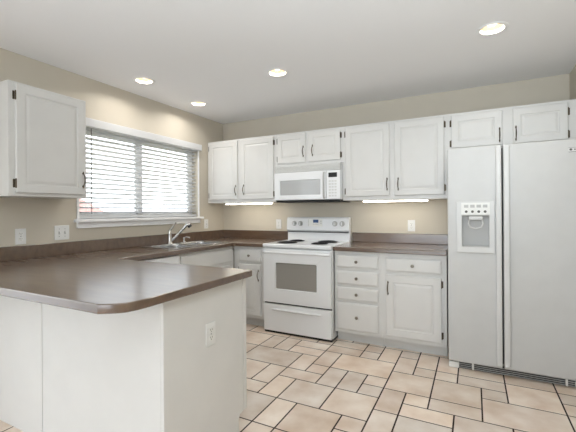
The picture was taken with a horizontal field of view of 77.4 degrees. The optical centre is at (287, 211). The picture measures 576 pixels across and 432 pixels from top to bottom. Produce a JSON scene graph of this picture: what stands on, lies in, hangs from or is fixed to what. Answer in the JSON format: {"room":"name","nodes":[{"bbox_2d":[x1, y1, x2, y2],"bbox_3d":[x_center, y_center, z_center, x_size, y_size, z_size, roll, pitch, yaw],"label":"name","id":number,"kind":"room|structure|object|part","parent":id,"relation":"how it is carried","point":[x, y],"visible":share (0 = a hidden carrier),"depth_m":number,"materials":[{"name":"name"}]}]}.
{"room":"kitchen","nodes":[
{"label":"kitchen","id":0,"kind":"room"},
{"bbox_2d":[0,48,223,246],"bbox_3d":[-2.534,0.118,1.741,0.150,2.549,7.000,0,0,27],"label":"wall","id":1,"kind":"structure","parent":0,"point":[104,102],"depth_m":3.22,"materials":[{"name":"paint"}]},
{"bbox_2d":[15,228,25,244],"bbox_3d":[-1.972,0.186,2.655,0.008,0.116,0.072,0,0,27],"label":"electrical outlet","id":2,"kind":"object","parent":1,"relation":"attached to","point":[20,234],"visible":1,"depth_m":2.65,"materials":[{"name":"white plastic"}]},
{"bbox_2d":[0,79,85,198],"bbox_3d":[-1.799,-0.477,2.617,0.352,0.752,0.525,0,0,27],"label":"upper cabinet","id":3,"kind":"object","parent":1,"relation":"attached to","point":[43,132],"visible":1,"depth_m":2.48,"materials":[{"name":"paint"}]},
{"bbox_2d":[54,225,68,239],"bbox_3d":[-1.831,0.173,2.920,0.017,0.116,0.118,0,0,27],"label":"light switch","id":4,"kind":"object","parent":1,"relation":"attached to","point":[61,232],"visible":1,"depth_m":2.92,"materials":[{"name":"white plastic"}]},
{"bbox_2d":[74,130,203,227],"bbox_3d":[-1.467,-0.311,3.726,0.192,0.907,1.570,0,0,27],"label":"window","id":5,"kind":"structure","parent":1,"relation":"in","point":[124,221],"depth_m":3.69,"materials":[{"name":"white paint"}]},
{"bbox_3d":[-1.431,-0.350,3.708,0.011,0.831,1.524,0,0,27],"label":"casing","id":6,"kind":"part","parent":5,"relation":"part of","materials":[{"name":"white paint"}]},
{"bbox_3d":[-1.444,0.079,3.716,0.147,0.026,1.570,0,0,27],"label":"sill","id":7,"kind":"part","parent":5,"relation":"part of","materials":[{"name":"white paint"}]},
{"bbox_2d":[80,117,201,217],"bbox_3d":[-1.446,-0.371,3.713,0.133,0.859,1.520,0,0,27],"label":"window blind","id":8,"kind":"object","parent":5,"relation":"attached to","point":[93,125],"visible":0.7,"depth_m":3.62,"materials":[{"name":"white plastic"}]},
{"bbox_3d":[-1.467,0.049,3.728,0.050,0.018,1.464,0,0,27],"label":"rail","id":9,"kind":"part","parent":8,"relation":"part of","materials":[{"name":"white plastic"}]},
{"bbox_3d":[-1.369,-0.338,3.923,0.057,0.775,0.002,0,0,27],"label":"ladder cord","id":10,"kind":"part","parent":8,"relation":"part of","materials":[{"name":"white fabric"}]},
{"bbox_2d":[0,230,287,261],"bbox_3d":[-1.109,0.298,3.245,0.999,0.102,3.019,0,0,27],"label":"backsplash","id":11,"kind":"structure","parent":1,"relation":"attached to","point":[10,253],"depth_m":3.32,"materials":[{"name":"laminate"}]},
{"bbox_2d":[204,219,207,228],"bbox_3d":[-1.017,0.157,4.497,0.017,0.116,0.072,0,0,27],"label":"light switch","id":12,"kind":"object","parent":1,"relation":"attached to","point":[205,220],"visible":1,"depth_m":4.48,"materials":[{"name":"white plastic"}]},
{"bbox_2d":[0,0,575,123],"bbox_3d":[-0.789,-1.179,0.920,4.020,0.020,7.150,0,0,27],"label":"ceiling","id":13,"kind":"structure","parent":0,"point":[219,54],"depth_m":2.55,"materials":[{"name":"white paint"}]},
{"bbox_2d":[132,77,154,84],"bbox_3d":[-1.284,-1.205,3.208,0.190,0.091,0.190,0,0,27],"label":"recessed light","id":14,"kind":"object","parent":13,"relation":"in","point":[141,80],"visible":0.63,"depth_m":3.25,"materials":[{"name":"white paint"}]},
{"bbox_2d":[190,101,206,105],"bbox_3d":[-0.970,-1.207,3.899,0.190,0.091,0.190,0,0,27],"label":"recessed light","id":15,"kind":"object","parent":13,"relation":"in","point":[194,103],"visible":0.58,"depth_m":3.95,"materials":[{"name":"white paint"}]},
{"bbox_2d":[266,68,288,76],"bbox_3d":[-0.089,-1.213,3.044,0.190,0.091,0.190,0,0,27],"label":"recessed light","id":16,"kind":"object","parent":13,"relation":"in","point":[275,72],"visible":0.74,"depth_m":3.09,"materials":[{"name":"white glass"}]},
{"bbox_2d":[476,21,508,35],"bbox_3d":[1.324,-1.223,2.334,0.190,0.091,0.190,0,0,27],"label":"recessed light","id":17,"kind":"object","parent":13,"relation":"in","point":[493,28],"visible":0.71,"depth_m":2.37,"materials":[{"name":"white glass"}]},
{"bbox_2d":[0,324,575,431],"bbox_3d":[-0.806,1.321,0.854,3.720,0.120,7.000,0,0,27],"label":"floor","id":18,"kind":"structure","parent":0,"point":[295,383],"depth_m":2.47,"materials":[{"name":"tile"}]},
{"bbox_2d":[0,278,246,431],"bbox_3d":[-1.176,0.826,2.255,1.777,0.874,0.655,0,0,27],"label":"base cabinet","id":19,"kind":"object","parent":18,"relation":"on","point":[149,369],"visible":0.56,"depth_m":1.82,"materials":[{"name":"paint"}]},
{"bbox_3d":[-1.732,0.830,2.180,0.857,0.873,0.012,0,0,27],"label":"panel","id":20,"kind":"part","parent":19,"relation":"part of","materials":[{"name":"paint"}]},
{"bbox_3d":[-0.949,0.824,1.776,0.894,0.873,0.012,0,0,27],"label":"panel","id":21,"kind":"part","parent":19,"relation":"part of","materials":[{"name":"paint"}]},
{"bbox_2d":[0,230,287,313],"bbox_3d":[-0.744,0.314,3.055,1.823,0.140,3.021,0,0,27],"label":"countertop","id":22,"kind":"structure","parent":19,"relation":"on","point":[100,276],"depth_m":2.06,"materials":[{"name":"laminate"}]},
{"bbox_2d":[167,222,191,243],"bbox_3d":[-1.166,0.228,3.872,0.259,0.228,0.078,0,0,-15],"label":"faucet","id":23,"kind":"object","parent":22,"relation":"on","point":[170,239],"visible":1,"depth_m":3.84,"materials":[{"name":"silver metal"}]},
{"bbox_3d":[-1.160,0.224,3.861,0.213,0.212,0.046,0,0,-13],"label":"spout","id":24,"kind":"part","parent":23,"relation":"part of","materials":[{"name":"silver metal"}]},
{"bbox_2d":[141,240,226,248],"bbox_3d":[-1.057,0.431,3.782,0.490,0.178,0.820,0,0,27],"label":"sink","id":25,"kind":"object","parent":22,"relation":"in","point":[177,245],"visible":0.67,"depth_m":3.79,"materials":[{"name":"silver metal"}]},
{"bbox_3d":[-1.125,0.433,3.597,0.370,0.176,0.360,0,0,27],"label":"bowl","id":26,"kind":"part","parent":25,"relation":"part of","materials":[{"name":"silver metal"}]},
{"bbox_3d":[-0.946,0.431,3.944,0.370,0.176,0.360,0,0,27],"label":"bowl","id":27,"kind":"part","parent":25,"relation":"part of","materials":[{"name":"silver metal"}]},
{"bbox_3d":[-0.407,0.820,1.829,0.019,0.873,0.602,0,0,27],"label":"panel","id":28,"kind":"part","parent":19,"relation":"part of","materials":[{"name":"paint"}]},
{"bbox_2d":[206,321,215,346],"bbox_3d":[-0.392,0.623,1.829,0.008,0.116,0.072,0,0,27],"label":"electrical outlet","id":29,"kind":"object","parent":19,"relation":"attached to","point":[210,327],"visible":1,"depth_m":1.82,"materials":[{"name":"white plastic"}]},
{"bbox_3d":[-0.768,0.773,2.374,1.161,0.774,0.032,0,0,27],"label":"frame","id":30,"kind":"part","parent":19,"relation":"part of","materials":[{"name":"paint"}]},
{"bbox_2d":[139,255,178,263],"bbox_3d":[-1.371,0.828,3.115,0.589,0.863,0.599,0,0,27],"label":"dishwasher","id":31,"kind":"object","parent":18,"relation":"on","point":[174,258],"visible":0.07,"depth_m":3.12,"materials":[{"name":"white plastic"}]},
{"bbox_2d":[179,246,233,267],"bbox_3d":[-1.037,0.825,3.761,0.642,0.874,0.840,0,0,27],"label":"base cabinet","id":32,"kind":"object","parent":18,"relation":"on","point":[220,257],"visible":0.04,"depth_m":3.66,"materials":[{"name":"paint"}]},
{"bbox_3d":[-0.698,0.855,3.808,0.018,0.540,0.387,0,0,27],"label":"door","id":33,"kind":"part","parent":32,"relation":"part of","materials":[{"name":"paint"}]},
{"bbox_2d":[234,246,264,325],"bbox_3d":[-0.295,0.820,4.160,0.403,0.874,0.642,0,0,27],"label":"base cabinet","id":34,"kind":"object","parent":18,"relation":"on","point":[251,258],"visible":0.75,"depth_m":3.88,"materials":[{"name":"paint"}]},
{"bbox_3d":[-0.417,0.478,3.908,0.278,0.130,0.018,0,0,27],"label":"drawer","id":35,"kind":"part","parent":34,"relation":"part of","materials":[{"name":"paint"}]},
{"bbox_3d":[-0.414,0.848,3.908,0.278,0.550,0.018,0,0,27],"label":"door","id":36,"kind":"part","parent":34,"relation":"part of","materials":[{"name":"paint"}]},
{"bbox_2d":[263,217,350,341],"bbox_3d":[0.206,0.660,3.843,0.762,1.188,0.695,0,0,27],"label":"electric range","id":37,"kind":"object","parent":18,"relation":"on","point":[299,270],"visible":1,"depth_m":3.62,"materials":[{"name":"white metal"}]},
{"bbox_3d":[-0.005,0.330,3.834,0.191,0.017,0.183,0,0,27],"label":"coil burner","id":38,"kind":"part","parent":37,"relation":"part of","materials":[{"name":"black metal"}]},
{"bbox_3d":[0.061,0.420,3.566,0.727,0.034,0.072,0,0,27],"label":"oven handle","id":39,"kind":"part","parent":37,"relation":"part of","materials":[{"name":"white ceramic"}]},
{"bbox_3d":[0.083,0.659,3.605,0.750,0.554,0.034,0,0,27],"label":"oven door","id":40,"kind":"part","parent":37,"relation":"part of","materials":[{"name":"white metal"}]},
{"bbox_3d":[0.087,1.092,3.607,0.750,0.277,0.034,0,0,27],"label":"storage drawer","id":41,"kind":"part","parent":37,"relation":"part of","materials":[{"name":"white metal"}]},
{"bbox_2d":[263,239,349,249],"bbox_3d":[0.215,0.350,3.866,0.762,0.036,0.633,0,0,27],"label":"cooktop","id":42,"kind":"object","parent":37,"relation":"in","point":[290,244],"depth_m":3.70,"materials":[{"name":"white ceramic"}]},
{"bbox_3d":[0.307,0.130,4.093,0.180,0.090,0.005,0,0,27],"label":"control panel","id":43,"kind":"part","parent":37,"relation":"part of","materials":[{"name":"white plastic"}]},
{"bbox_3d":[0.434,0.327,3.878,0.191,0.017,0.183,0,0,27],"label":"coil burner","id":44,"kind":"part","parent":37,"relation":"part of","materials":[{"name":"black metal"}]},
{"bbox_2d":[335,251,383,345],"bbox_3d":[0.780,0.813,3.611,0.449,0.874,0.634,0,0,27],"label":"base cabinet","id":45,"kind":"object","parent":18,"relation":"on","point":[358,275],"visible":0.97,"depth_m":3.35,"materials":[{"name":"paint"}]},
{"bbox_3d":[0.642,0.472,3.362,0.395,0.118,0.018,0,0,27],"label":"drawer","id":46,"kind":"part","parent":45,"relation":"part of","materials":[{"name":"paint"}]},
{"bbox_3d":[0.644,0.778,3.362,0.395,0.118,0.018,0,0,27],"label":"drawer","id":47,"kind":"part","parent":45,"relation":"part of","materials":[{"name":"paint"}]},
{"bbox_3d":[0.643,0.627,3.362,0.395,0.125,0.018,0,0,27],"label":"drawer","id":48,"kind":"part","parent":45,"relation":"part of","materials":[{"name":"paint"}]},
{"bbox_3d":[0.645,0.992,3.362,0.395,0.254,0.018,0,0,27],"label":"drawer","id":49,"kind":"part","parent":45,"relation":"part of","materials":[{"name":"paint"}]},
{"bbox_2d":[382,253,448,356],"bbox_3d":[1.217,0.810,3.381,0.539,0.874,0.642,0,0,27],"label":"base cabinet","id":50,"kind":"object","parent":18,"relation":"on","point":[414,287],"visible":0.98,"depth_m":3.13,"materials":[{"name":"paint"}]},
{"bbox_2d":[333,232,447,255],"bbox_3d":[1.016,0.302,3.490,0.993,0.140,0.634,0,0,27],"label":"countertop","id":51,"kind":"structure","parent":50,"relation":"on","point":[397,243],"depth_m":3.57,"materials":[{"name":"laminate"}]},
{"bbox_3d":[1.085,0.475,3.133,0.463,0.119,0.018,0,0,27],"label":"drawer","id":52,"kind":"part","parent":50,"relation":"part of","materials":[{"name":"paint"}]},
{"bbox_3d":[1.088,0.839,3.133,0.463,0.547,0.018,0,0,27],"label":"door","id":53,"kind":"part","parent":50,"relation":"part of","materials":[{"name":"paint"}]},
{"bbox_2d":[447,139,575,386],"bbox_3d":[1.834,0.368,2.971,0.900,1.742,0.750,0,0,27],"label":"refrigerator","id":54,"kind":"object","parent":18,"relation":"on","point":[512,207],"visible":1,"depth_m":2.66,"materials":[{"name":"metal"}]},
{"bbox_3d":[1.452,0.340,2.807,0.371,1.681,0.056,0,0,27],"label":"freezer door","id":55,"kind":"part","parent":54,"relation":"part of","materials":[{"name":"metal"}]},
{"bbox_3d":[1.440,-0.021,2.766,0.196,0.092,0.002,0,0,27],"label":"control panel","id":56,"kind":"part","parent":54,"relation":"part of","materials":[{"name":"white plastic"}]},
{"bbox_3d":[1.580,0.334,2.694,0.038,1.650,0.026,0,0,27],"label":"door handle","id":57,"kind":"part","parent":54,"relation":"part of","materials":[{"name":"white"}]},
{"bbox_3d":[1.625,0.334,2.671,0.040,1.650,0.026,0,0,27],"label":"door handle","id":58,"kind":"part","parent":54,"relation":"part of","materials":[{"name":"white"}]},
{"bbox_3d":[1.856,0.338,2.598,0.519,1.681,0.056,0,0,27],"label":"door","id":59,"kind":"part","parent":54,"relation":"part of","materials":[{"name":"metal"}]},
{"bbox_2d":[223,74,569,241],"bbox_3d":[0.824,0.095,4.031,4.020,2.549,0.150,0,0,27],"label":"wall","id":60,"kind":"structure","parent":0,"point":[430,216],"depth_m":3.85,"materials":[{"name":"paint"}]},
{"bbox_2d":[208,135,275,203],"bbox_3d":[-0.516,-0.486,4.429,0.974,0.764,0.360,0,0,27],"label":"upper cabinet","id":61,"kind":"object","parent":60,"relation":"attached to","point":[239,170],"visible":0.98,"depth_m":4.28,"materials":[{"name":"paint"}]},
{"bbox_3d":[-0.797,-0.492,4.419,0.431,0.705,0.018,0,0,27],"label":"door","id":62,"kind":"part","parent":61,"relation":"part of","materials":[{"name":"paint"}]},
{"bbox_2d":[225,202,273,204],"bbox_3d":[-0.473,-0.095,4.322,0.650,0.020,0.070,0,0,27],"label":"light","id":63,"kind":"object","parent":61,"relation":"attached to","point":[252,202],"visible":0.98,"depth_m":4.26,"materials":[{"name":"white plastic"}]},
{"bbox_2d":[226,203,272,204],"bbox_3d":[-0.473,-0.089,4.321,0.630,0.010,0.062,0,0,27],"label":"diffuser","id":64,"kind":"object","parent":63,"relation":"attached to","point":[226,203],"depth_m":4.33,"materials":[{"name":"beige plastic"}]},
{"bbox_3d":[-0.365,-0.495,4.196,0.452,0.705,0.018,0,0,27],"label":"door","id":65,"kind":"part","parent":61,"relation":"part of","materials":[{"name":"paint"}]},
{"bbox_2d":[276,219,280,228],"bbox_3d":[-0.114,0.156,4.425,0.072,0.116,0.008,0,0,27],"label":"electrical outlet","id":66,"kind":"object","parent":60,"relation":"attached to","point":[278,221],"visible":1,"depth_m":4.42,"materials":[{"name":"white plastic"}]},
{"bbox_2d":[275,127,342,166],"bbox_3d":[0.270,-0.691,4.023,0.797,0.365,0.360,0,0,27],"label":"upper cabinet","id":67,"kind":"object","parent":60,"relation":"attached to","point":[319,146],"visible":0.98,"depth_m":3.88,"materials":[{"name":"paint"}]},
{"bbox_3d":[0.035,-0.693,3.989,0.347,0.315,0.018,0,0,27],"label":"door","id":68,"kind":"part","parent":67,"relation":"part of","materials":[{"name":"paint"}]},
{"bbox_2d":[274,162,349,202],"bbox_3d":[0.269,-0.301,3.985,0.768,0.402,0.418,0,0,27],"label":"microwave","id":69,"kind":"object","parent":67,"relation":"attached to","point":[322,182],"visible":0.98,"depth_m":3.82,"materials":[{"name":"white plastic"}]},
{"bbox_3d":[0.128,-0.273,3.881,0.612,0.300,0.038,0,0,27],"label":"door","id":70,"kind":"part","parent":69,"relation":"part of","materials":[{"name":"white ceramic"}]},
{"bbox_3d":[0.368,-0.273,3.720,0.017,0.283,0.037,0,0,27],"label":"door handle","id":71,"kind":"part","parent":69,"relation":"part of","materials":[{"name":"grey plastic"}]},
{"bbox_3d":[0.471,-0.275,3.704,0.152,0.300,0.038,0,0,27],"label":"control panel","id":72,"kind":"part","parent":69,"relation":"part of","materials":[{"name":"white plastic"}]},
{"bbox_3d":[0.382,-0.695,3.810,0.362,0.315,0.018,0,0,27],"label":"door","id":73,"kind":"part","parent":67,"relation":"part of","materials":[{"name":"paint"}]},
{"bbox_2d":[343,114,447,200],"bbox_3d":[1.068,-0.497,3.612,0.994,0.764,0.360,0,0,27],"label":"upper cabinet","id":74,"kind":"object","parent":60,"relation":"attached to","point":[405,158],"visible":1,"depth_m":3.46,"materials":[{"name":"paint"}]},
{"bbox_3d":[0.788,-0.503,3.601,0.444,0.705,0.018,0,0,27],"label":"door","id":75,"kind":"part","parent":74,"relation":"part of","materials":[{"name":"paint"}]},
{"bbox_2d":[362,199,428,201],"bbox_3d":[1.047,-0.105,3.538,0.630,0.020,0.070,0,0,27],"label":"light","id":76,"kind":"object","parent":74,"relation":"attached to","point":[397,200],"visible":0.98,"depth_m":3.50,"materials":[{"name":"white plastic"}]},
{"bbox_2d":[363,200,427,201],"bbox_3d":[1.046,-0.100,3.538,0.610,0.010,0.062,0,0,27],"label":"diffuser","id":77,"kind":"object","parent":76,"relation":"attached to","point":[363,200],"depth_m":3.53,"materials":[{"name":"beige plastic"}]},
{"bbox_3d":[1.225,-0.506,3.376,0.443,0.705,0.018,0,0,27],"label":"door","id":78,"kind":"part","parent":74,"relation":"part of","materials":[{"name":"paint"}]},
{"bbox_2d":[352,232,447,244],"bbox_3d":[1.157,0.282,3.763,0.993,0.102,0.020,0,0,27],"label":"backsplash","id":79,"kind":"structure","parent":60,"relation":"attached to","point":[439,239],"depth_m":3.74,"materials":[{"name":"laminate"}]},
{"bbox_2d":[408,220,414,230],"bbox_3d":[1.272,0.148,3.710,0.072,0.116,0.008,0,0,27],"label":"electrical outlet","id":80,"kind":"object","parent":60,"relation":"attached to","point":[411,223],"visible":1,"depth_m":3.71,"materials":[{"name":"white plastic"}]},
{"bbox_2d":[447,99,575,148],"bbox_3d":[1.929,-0.722,3.167,0.946,0.327,0.360,0,0,27],"label":"upper cabinet","id":81,"kind":"object","parent":60,"relation":"attached to","point":[548,121],"visible":0.98,"depth_m":3.02,"materials":[{"name":"paint"}]},
{"bbox_3d":[1.649,-0.715,3.156,0.398,0.293,0.018,0,0,27],"label":"door","id":82,"kind":"part","parent":81,"relation":"part of","materials":[{"name":"paint"}]},
{"bbox_3d":[2.060,-0.718,2.945,0.374,0.293,0.018,0,0,27],"label":"door","id":83,"kind":"part","parent":81,"relation":"part of","materials":[{"name":"paint"}]},
{"bbox_2d":[569,65,575,99],"bbox_3d":[0.905,0.094,-0.033,0.150,2.549,7.000,0,0,27],"label":"wall","id":84,"kind":"structure","parent":0,"point":[572,76],"depth_m":2.99,"materials":[{"name":"paint"}]},
{"label":"outside","id":85,"kind":"structure","parent":0,"visible":0},
{"bbox_3d":[-19.844,1.718,11.800,39.840,0.050,45.000,0,0,27],"label":"ground","id":86,"kind":"structure","parent":85,"visible":0},
{"bbox_2d":[80,199,104,211],"bbox_3d":[-9.832,0.498,12.511,5.700,2.250,5.050,0,0,27],"label":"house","id":87,"kind":"structure","parent":86,"relation":"on","point":[81,200],"depth_m":13.82,"materials":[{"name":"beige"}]}
]}

